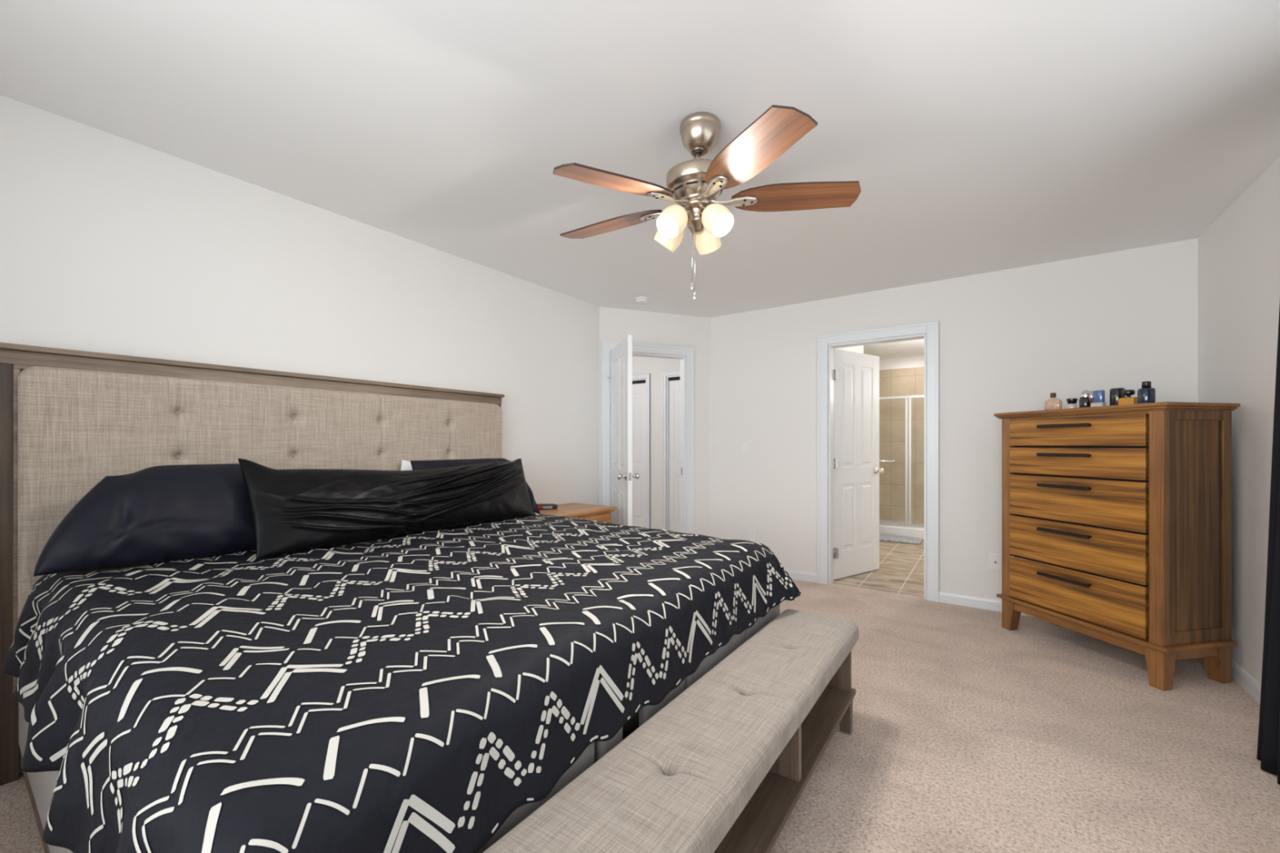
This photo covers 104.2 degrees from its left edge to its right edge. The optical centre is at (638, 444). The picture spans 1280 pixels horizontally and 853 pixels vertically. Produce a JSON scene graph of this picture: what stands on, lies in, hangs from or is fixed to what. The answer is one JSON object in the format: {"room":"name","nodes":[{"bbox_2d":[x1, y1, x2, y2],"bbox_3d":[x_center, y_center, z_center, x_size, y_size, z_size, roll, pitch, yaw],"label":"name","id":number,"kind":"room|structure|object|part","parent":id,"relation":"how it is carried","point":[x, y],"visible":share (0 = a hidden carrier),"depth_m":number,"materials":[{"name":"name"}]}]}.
{"room":"bedroom","nodes":[
{"label":"bedroom","id":0,"kind":"room"},
{"bbox_2d":[0,94,599,750],"bbox_3d":[-1.693,-0.030,2.697,0.100,2.440,4.495,0,0,35],"label":"wall","id":1,"kind":"structure","parent":0,"point":[109,243],"depth_m":2.40,"materials":[{"name":"white paint"}]},
{"bbox_2d":[19,750,22,773],"bbox_3d":[-1.612,1.150,2.713,0.013,0.080,4.375,0,0,35],"label":"baseboard","id":2,"kind":"structure","parent":1,"relation":"attached to","point":[20,771],"depth_m":1.81,"materials":[{"name":"white paint"}]},
{"bbox_2d":[0,0,1279,359],"bbox_3d":[0.649,-1.300,3.935,5.764,0.100,9.220,0,0,35],"label":"ceiling","id":3,"kind":"structure","parent":0,"point":[976,136],"depth_m":1.85,"materials":[{"name":"white paint"}]},
{"bbox_2d":[634,296,648,304],"bbox_3d":[0.024,-1.232,4.266,0.132,0.036,0.132,0,0,35],"label":"smoke detector","id":4,"kind":"object","parent":3,"relation":"attached to","point":[640,300],"visible":1,"depth_m":4.23,"materials":[{"name":"white plastic"}]},
{"bbox_2d":[552,104,861,300],"bbox_3d":[0.171,-0.904,1.957,1.200,0.691,1.230,0,0,35],"label":"ceiling fan","id":5,"kind":"object","parent":3,"relation":"hanging from","point":[695,184],"visible":1,"depth_m":1.87,"materials":[{"name":"brown wood"}]},
{"bbox_3d":[-0.116,-0.953,2.160,0.500,0.007,0.152,1,13,33],"label":"blade","id":6,"kind":"part","parent":5,"relation":"part of","materials":[{"name":"brown wood"}]},
{"bbox_3d":[-0.066,-0.880,1.674,0.500,0.007,0.152,-13,21,-43],"label":"blade","id":7,"kind":"part","parent":5,"relation":"part of","materials":[{"name":"brown wood"}]},
{"bbox_3d":[0.121,-0.836,2.001,0.122,0.123,0.104,0,0,35],"label":"lamp shade","id":8,"kind":"part","parent":5,"relation":"part of","materials":[{"name":"beige glass"}]},
{"bbox_3d":[0.127,-0.840,1.871,0.107,0.123,0.122,0,0,35],"label":"lamp shade","id":9,"kind":"part","parent":5,"relation":"part of","materials":[{"name":"beige glass"}]},
{"bbox_3d":[0.135,-0.853,1.880,0.054,0.071,0.069,0,0,35],"label":"bulb","id":10,"kind":"part","parent":5,"relation":"part of","materials":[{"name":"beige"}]},
{"bbox_3d":[0.207,-0.739,1.924,0.006,0.232,0.003,0,0,0],"label":"pull chain","id":11,"kind":"part","parent":5,"relation":"part of","materials":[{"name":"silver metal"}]},
{"bbox_3d":[0.217,-0.720,1.924,0.006,0.270,0.003,0,0,0],"label":"pull chain","id":12,"kind":"part","parent":5,"relation":"part of","materials":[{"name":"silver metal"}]},
{"bbox_3d":[0.279,-0.838,2.035,0.104,0.123,0.122,0,0,35],"label":"lamp shade","id":13,"kind":"part","parent":5,"relation":"part of","materials":[{"name":"beige glass"}]},
{"bbox_3d":[0.292,-0.840,1.860,0.123,0.123,0.106,0,0,35],"label":"lamp shade","id":14,"kind":"part","parent":5,"relation":"part of","materials":[{"name":"beige glass"}]},
{"bbox_3d":[0.282,-0.853,1.868,0.070,0.071,0.054,0,0,35],"label":"bulb","id":15,"kind":"part","parent":5,"relation":"part of","materials":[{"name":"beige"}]},
{"bbox_3d":[0.348,-0.916,1.573,0.152,0.007,0.500,13,0,-20],"label":"blade","id":16,"kind":"part","parent":5,"relation":"part of","materials":[{"name":"brown wood"}]},
{"bbox_3d":[0.609,-0.965,1.942,0.500,0.007,0.152,-3,-12,0],"label":"blade","id":17,"kind":"part","parent":5,"relation":"part of","materials":[{"name":"brown wood"}]},
{"bbox_2d":[0,539,1279,852],"bbox_3d":[0.620,1.239,3.895,5.764,0.102,9.120,0,0,35],"label":"floor","id":18,"kind":"structure","parent":0,"point":[971,733],"depth_m":1.95,"materials":[{"name":"carpet"}]},
{"bbox_2d":[0,342,779,852],"bbox_3d":[-0.802,0.417,2.059,2.085,1.545,2.206,0,0,35],"label":"bed","id":19,"kind":"object","parent":18,"relation":"on","point":[70,420],"visible":0.44,"depth_m":1.98,"materials":[{"name":"fabric"}]},
{"bbox_3d":[-2.244,0.428,1.770,0.063,1.524,0.055,0,0,35],"label":"headboard post","id":20,"kind":"part","parent":19,"relation":"part of","materials":[{"name":"brown wood"}]},
{"bbox_3d":[-0.766,1.095,2.046,1.990,0.070,2.100,0,0,35],"label":"frame","id":21,"kind":"part","parent":19,"relation":"part of","materials":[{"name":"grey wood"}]},
{"bbox_3d":[-1.383,0.905,1.214,1.940,0.310,0.040,0,0,35],"label":"rail","id":22,"kind":"part","parent":19,"relation":"part of","materials":[{"name":"grey fabric"}]},
{"bbox_3d":[-1.617,0.292,2.634,0.090,1.295,2.206,0,0,35],"label":"headboard frame","id":23,"kind":"part","parent":19,"relation":"part of","materials":[{"name":"grey wood"}]},
{"bbox_3d":[-1.573,0.251,2.623,0.066,1.078,2.133,0,0,35],"label":"headboard panel","id":24,"kind":"part","parent":19,"relation":"part of","materials":[{"name":"fabric"}]},
{"bbox_3d":[0.033,0.873,1.482,0.055,0.375,2.110,0,0,35],"label":"foot rail","id":25,"kind":"part","parent":19,"relation":"part of","materials":[{"name":"grey fabric"}]},
{"bbox_3d":[-0.776,0.637,2.053,1.885,0.225,1.990,0,0,35],"label":"mattress","id":26,"kind":"object","parent":19,"relation":"on","visible":0},
{"bbox_2d":[2,512,800,852],"bbox_3d":[-0.661,0.620,1.968,1.974,0.400,2.235,0,0,35],"label":"duvet","id":27,"kind":"object","parent":26,"relation":"on","point":[413,693],"visible":0.87,"depth_m":1.13,"materials":[{"name":"black fabric"}]},
{"bbox_2d":[33,463,255,576],"bbox_3d":[-1.701,0.255,1.961,0.249,0.356,0.872,0,0,38],"label":"pillow","id":28,"kind":"object","parent":27,"relation":"on","point":[162,513],"visible":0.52,"depth_m":1.79,"materials":[{"name":"black fabric"}]},
{"bbox_2d":[237,457,533,558],"bbox_3d":[-1.085,0.243,2.518,0.249,0.378,1.457,0,0,36],"label":"velvet cushion","id":29,"kind":"object","parent":27,"relation":"on","point":[292,510],"visible":1,"depth_m":2.23,"materials":[{"name":"black fabric"}]},
{"bbox_2d":[409,457,540,514],"bbox_3d":[-0.963,0.273,3.047,0.222,0.378,0.830,0,0,35],"label":"pillow","id":30,"kind":"object","parent":27,"relation":"on","point":[439,464],"visible":0.21,"depth_m":2.92,"materials":[{"name":"black fabric"}]},
{"bbox_2d":[400,459,412,470],"bbox_3d":[-1.202,0.312,3.020,0.086,0.458,0.618,0,0,40],"label":"pillow","id":31,"kind":"object","parent":26,"relation":"on","point":[406,465],"visible":0.03,"depth_m":2.84,"materials":[{"name":"white fabric"}]},
{"bbox_2d":[539,502,617,523],"bbox_3d":[-0.545,0.837,3.797,0.477,0.706,0.637,0,0,35],"label":"nightstand","id":32,"kind":"object","parent":18,"relation":"on","point":[597,513],"visible":0.14,"depth_m":3.77,"materials":[{"name":"brown wood"}]},
{"bbox_2d":[536,503,557,509],"bbox_3d":[-0.719,0.465,3.765,0.210,0.037,0.094,0,0,-3],"label":"clock radio","id":33,"kind":"object","parent":32,"relation":"on","point":[541,506],"visible":0.73,"depth_m":3.73,"materials":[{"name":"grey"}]},
{"bbox_2d":[542,506,551,508],"bbox_3d":[-0.683,0.466,3.730,0.068,0.018,0.020,0,0,-3],"label":"speaker grille","id":34,"kind":"object","parent":33,"relation":"attached to","point":[544,507],"depth_m":3.72,"materials":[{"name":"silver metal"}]},
{"bbox_3d":[-0.380,0.613,3.679,0.012,0.155,0.515,0,0,35],"label":"drawer","id":35,"kind":"part","parent":32,"relation":"part of","materials":[{"name":"brown wood"}]},
{"bbox_2d":[482,608,858,852],"bbox_3d":[0.191,0.959,1.319,0.321,0.462,2.096,0,0,35],"label":"bench","id":36,"kind":"object","parent":18,"relation":"on","point":[724,766],"visible":1,"depth_m":1.27,"materials":[{"name":"beige fabric"}]},
{"bbox_2d":[713,685,855,852],"bbox_3d":[0.193,1.034,1.329,0.293,0.021,2.075,0,0,35],"label":"shelf","id":37,"kind":"object","parent":36,"relation":"attached to","point":[758,826],"depth_m":1.48,"materials":[{"name":"brown wood"}]},
{"bbox_3d":[0.769,0.929,2.151,0.276,0.189,0.022,0,0,35],"label":"panel","id":38,"kind":"part","parent":36,"relation":"part of","materials":[{"name":"grey wood"}]},
{"bbox_3d":[0.862,1.113,2.075,0.046,0.137,0.051,0,0,35],"label":"leg","id":39,"kind":"part","parent":36,"relation":"part of","materials":[{"name":"grey wood"}]},
{"bbox_2d":[879,533,923,544],"bbox_3d":[3.226,1.173,6.217,0.525,0.029,0.360,0,0,35],"label":"bath mat","id":40,"kind":"object","parent":18,"relation":"on","point":[898,539],"visible":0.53,"depth_m":6.13,"materials":[{"name":"white fabric"}]},
{"bbox_2d":[879,382,924,539],"bbox_3d":[3.657,0.134,6.682,1.717,2.108,0.853,0,0,35],"label":"shower enclosure","id":41,"kind":"object","parent":18,"relation":"on","point":[893,529],"visible":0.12,"depth_m":6.38,"materials":[{"name":"white plastic"}]},
{"bbox_2d":[994,401,1239,691],"bbox_3d":[2.649,0.492,2.869,0.483,1.396,0.920,0,0,-11],"label":"dresser","id":42,"kind":"object","parent":18,"relation":"on","point":[1117,519],"visible":1,"depth_m":2.55,"materials":[{"name":"brown wood"}]},
{"bbox_3d":[2.413,1.093,3.219,0.082,0.195,0.082,0,0,-11],"label":"leg","id":43,"kind":"part","parent":42,"relation":"part of","materials":[{"name":"brown wood"}]},
{"bbox_2d":[1044,392,1062,409],"bbox_3d":[2.529,-0.262,3.044,0.050,0.111,0.100,0,0,-11],"label":"perfume bottle","id":44,"kind":"object","parent":42,"relation":"on","point":[1052,403],"visible":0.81,"depth_m":3.03,"materials":[{"name":"pink glass"}]},
{"bbox_3d":[2.425,0.765,2.848,0.034,0.020,0.285,0,0,-11],"label":"handle","id":45,"kind":"part","parent":42,"relation":"part of","materials":[{"name":"brown metal"}]},
{"bbox_3d":[2.425,0.500,2.848,0.034,0.020,0.285,0,0,-11],"label":"handle","id":46,"kind":"part","parent":42,"relation":"part of","materials":[{"name":"brown metal"}]},
{"bbox_3d":[2.425,0.238,2.848,0.034,0.020,0.285,0,0,-11],"label":"handle","id":47,"kind":"part","parent":42,"relation":"part of","materials":[{"name":"brown metal"}]},
{"bbox_3d":[2.425,0.057,2.848,0.034,0.020,0.285,0,0,-11],"label":"handle","id":48,"kind":"part","parent":42,"relation":"part of","materials":[{"name":"brown metal"}]},
{"bbox_3d":[2.425,-0.110,2.848,0.034,0.020,0.285,0,0,-11],"label":"handle","id":49,"kind":"part","parent":42,"relation":"part of","materials":[{"name":"brown metal"}]},
{"bbox_2d":[1066,398,1077,408],"bbox_3d":[2.551,-0.239,2.936,0.052,0.066,0.052,0,0,-11],"label":"perfume bottle","id":50,"kind":"object","parent":42,"relation":"on","point":[1071,402],"visible":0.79,"depth_m":2.92,"materials":[{"name":"clear glass"}]},
{"bbox_3d":[2.455,0.839,2.837,0.022,0.259,0.729,0,0,-11],"label":"drawer","id":51,"kind":"part","parent":42,"relation":"part of","materials":[{"name":"brown wood"}]},
{"bbox_3d":[2.455,0.574,2.837,0.022,0.249,0.729,0,0,-11],"label":"drawer","id":52,"kind":"part","parent":42,"relation":"part of","materials":[{"name":"brown wood"}]},
{"bbox_3d":[2.455,0.312,2.837,0.022,0.251,0.729,0,0,-11],"label":"drawer","id":53,"kind":"part","parent":42,"relation":"part of","materials":[{"name":"brown wood"}]},
{"bbox_3d":[2.455,0.096,2.837,0.022,0.160,0.729,0,0,-11],"label":"drawer","id":54,"kind":"part","parent":42,"relation":"part of","materials":[{"name":"brown wood"}]},
{"bbox_3d":[2.455,-0.076,2.837,0.022,0.162,0.729,0,0,-11],"label":"drawer","id":55,"kind":"part","parent":42,"relation":"part of","materials":[{"name":"brown wood"}]},
{"bbox_3d":[2.466,-0.164,2.834,0.026,0.017,0.743,0,0,-11],"label":"rail","id":56,"kind":"part","parent":42,"relation":"part of","materials":[{"name":"brown wood"}]},
{"bbox_2d":[1079,390,1092,407],"bbox_3d":[2.565,-0.261,2.863,0.056,0.108,0.056,0,0,-11],"label":"perfume bottle","id":57,"kind":"object","parent":42,"relation":"on","point":[1084,395],"visible":0.69,"depth_m":2.85,"materials":[{"name":"black"}]},
{"bbox_2d":[1088,390,1106,407],"bbox_3d":[2.569,-0.256,2.794,0.046,0.098,0.064,0,0,-11],"label":"perfume bottle","id":58,"kind":"object","parent":42,"relation":"on","point":[1096,397],"visible":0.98,"depth_m":2.79,"materials":[{"name":"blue glass"}]},
{"bbox_3d":[2.657,0.985,2.871,0.462,0.020,0.900,0,0,-11],"label":"moulding","id":59,"kind":"part","parent":42,"relation":"part of","materials":[{"name":"brown wood"}]},
{"bbox_2d":[1109,387,1125,405],"bbox_3d":[2.631,-0.259,2.741,0.064,0.104,0.064,0,0,-11],"label":"perfume bottle","id":60,"kind":"object","parent":42,"relation":"on","point":[1114,393],"visible":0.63,"depth_m":2.72,"materials":[{"name":"black glass"}]},
{"bbox_2d":[1118,389,1137,404],"bbox_3d":[2.607,-0.249,2.655,0.052,0.086,0.072,0,0,-11],"label":"perfume bottle","id":61,"kind":"object","parent":42,"relation":"on","point":[1128,399],"visible":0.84,"depth_m":2.64,"materials":[{"name":"orange glass"}]},
{"bbox_2d":[1137,381,1155,404],"bbox_3d":[2.623,-0.267,2.576,0.066,0.121,0.066,0,0,-11],"label":"perfume bottle","id":62,"kind":"object","parent":42,"relation":"on","point":[1146,394],"visible":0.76,"depth_m":2.56,"materials":[{"name":"blue glass"}]},
{"bbox_3d":[2.566,1.093,2.456,0.082,0.195,0.082,0,0,-11],"label":"leg","id":63,"kind":"part","parent":42,"relation":"part of","materials":[{"name":"brown wood"}]},
{"bbox_3d":[2.749,0.394,2.461,0.302,1.032,0.006,0,0,-11],"label":"panel","id":64,"kind":"part","parent":42,"relation":"part of","materials":[{"name":"brown wood"}]},
{"bbox_3d":[2.765,0.402,2.464,0.405,1.147,0.020,0,0,-11],"label":"frame","id":65,"kind":"part","parent":42,"relation":"part of","materials":[{"name":"brown wood"}]},
{"bbox_3d":[2.917,1.093,2.526,0.082,0.195,0.082,0,0,-11],"label":"leg","id":66,"kind":"part","parent":42,"relation":"part of","materials":[{"name":"brown wood"}]},
{"bbox_2d":[599,306,710,536],"bbox_3d":[0.156,-0.030,4.749,1.132,2.440,0.100,0,0,-20],"label":"wall","id":67,"kind":"structure","parent":0,"point":[615,324],"depth_m":4.83,"materials":[{"name":"white paint"}]},
{"bbox_2d":[600,334,694,533],"bbox_3d":[0.173,0.125,4.367,0.998,2.130,0.874,0,0,-20],"label":"door","id":68,"kind":"structure","parent":67,"relation":"in","point":[616,475],"depth_m":4.50,"materials":[{"name":"white paint"}]},
{"bbox_3d":[-0.082,0.243,3.875,0.177,0.062,0.062,0,0,-14],"label":"knob","id":69,"kind":"part","parent":68,"relation":"part of","materials":[{"name":"silver metal"}]},
{"bbox_3d":[-0.067,0.243,3.815,0.023,0.060,0.004,0,0,-14],"label":"latch plate","id":70,"kind":"part","parent":68,"relation":"part of","materials":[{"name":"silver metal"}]},
{"bbox_2d":[631,355,679,529],"bbox_3d":[0.419,-0.030,6.552,2.371,2.440,0.550,0,0,35],"label":"wall","id":71,"kind":"structure","parent":0,"point":[655,366],"depth_m":6.35,"materials":[{"name":"white paint"}]},
{"bbox_2d":[631,373,650,528],"bbox_3d":[-0.152,0.135,6.665,0.788,2.110,0.123,0,0,35],"label":"door","id":72,"kind":"structure","parent":71,"relation":"in","point":[641,388],"depth_m":6.53,"materials":[{"name":"white paint"}]},
{"bbox_2d":[662,369,679,532],"bbox_3d":[0.668,0.135,6.086,0.845,2.110,0.123,0,0,35],"label":"door","id":73,"kind":"structure","parent":71,"relation":"in","point":[673,382],"depth_m":6.25,"materials":[{"name":"white paint"}]},
{"bbox_2d":[835,345,863,353],"bbox_3d":[2.134,-0.030,5.385,0.120,2.440,2.200,0,0,35],"label":"wall","id":74,"kind":"structure","parent":0,"point":[860,348],"depth_m":5.86,"materials":[{"name":"white paint"}]},
{"bbox_2d":[879,355,924,525],"bbox_3d":[4.019,-0.030,7.041,3.650,2.440,0.100,0,0,35],"label":"wall","id":75,"kind":"structure","parent":0,"point":[912,362],"depth_m":7.15,"materials":[{"name":"white paint"}]},
{"bbox_2d":[710,238,1197,599],"bbox_3d":[2.125,-0.030,3.971,3.393,2.440,0.120,0,0,35],"label":"wall","id":76,"kind":"structure","parent":0,"point":[1009,340],"depth_m":3.69,"materials":[{"name":"white paint"}]},
{"bbox_2d":[748,528,755,541],"bbox_3d":[1.059,0.838,4.645,0.072,0.116,0.008,0,0,35],"label":"power outlet","id":77,"kind":"object","parent":76,"relation":"attached to","point":[752,532],"visible":1,"depth_m":4.64,"materials":[{"name":"white plastic"}]},
{"bbox_2d":[784,568,817,582],"bbox_3d":[1.122,1.150,4.597,1.032,0.080,0.013,0,0,35],"label":"baseboard","id":78,"kind":"structure","parent":76,"relation":"attached to","point":[794,575],"depth_m":4.37,"materials":[{"name":"white paint"}]},
{"bbox_2d":[817,320,938,602],"bbox_3d":[2.138,0.125,4.362,0.895,2.130,0.820,0,0,35],"label":"door","id":79,"kind":"structure","parent":76,"relation":"in","point":[854,470],"depth_m":4.37,"materials":[{"name":"white paint"}]},
{"bbox_3d":[2.229,0.243,4.724,0.062,0.062,0.177,0,0,-34],"label":"knob","id":80,"kind":"part","parent":79,"relation":"part of","materials":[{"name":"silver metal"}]},
{"bbox_2d":[938,591,1033,617],"bbox_3d":[2.821,1.150,3.399,1.331,0.080,0.013,0,0,35],"label":"baseboard","id":81,"kind":"structure","parent":76,"relation":"attached to","point":[991,604],"depth_m":3.66,"materials":[{"name":"white paint"}]},
{"bbox_2d":[989,553,1001,570],"bbox_3d":[2.561,0.842,3.581,0.072,0.116,0.015,0,0,35],"label":"outlet","id":82,"kind":"object","parent":76,"relation":"attached to","point":[995,560],"visible":1,"depth_m":3.58,"materials":[{"name":"white plastic"}]},
{"bbox_2d":[1197,156,1279,684],"bbox_3d":[1.863,-0.030,0.760,0.120,2.440,5.430,0,0,35],"label":"wall","id":83,"kind":"structure","parent":0,"point":[1238,255],"depth_m":2.44,"materials":[{"name":"white paint"}]},
{"bbox_2d":[1231,657,1261,704],"bbox_3d":[1.843,1.150,0.848,0.013,0.080,5.310,0,0,35],"label":"baseboard","id":84,"kind":"structure","parent":83,"relation":"attached to","point":[1242,677],"depth_m":2.42,"materials":[{"name":"white paint"}]},
{"bbox_3d":[1.607,-1.110,0.580,0.091,0.024,3.100,0,0,35],"label":"curtain rod","id":85,"kind":"object","parent":83,"relation":"attached to","visible":0},
{"bbox_2d":[1256,304,1279,785],"bbox_3d":[2.289,0.047,1.720,0.145,2.274,0.570,0,0,35],"label":"curtain","id":86,"kind":"object","parent":85,"relation":"hanging from","point":[1268,734],"visible":1,"depth_m":1.82,"materials":[{"name":"black fabric"}]},
{"bbox_3d":[3.684,-0.030,6.714,2.000,2.440,0.820,0,0,35],"label":"wall","id":87,"kind":"structure","parent":0,"visible":0},
{"bbox_2d":[879,366,924,523],"bbox_3d":[3.684,-0.003,6.714,1.760,2.185,0.820,0,0,35],"label":"tile wall","id":88,"kind":"structure","parent":87,"relation":"attached to","point":[903,381],"depth_m":7.15,"materials":[{"name":"tile"}]}
]}

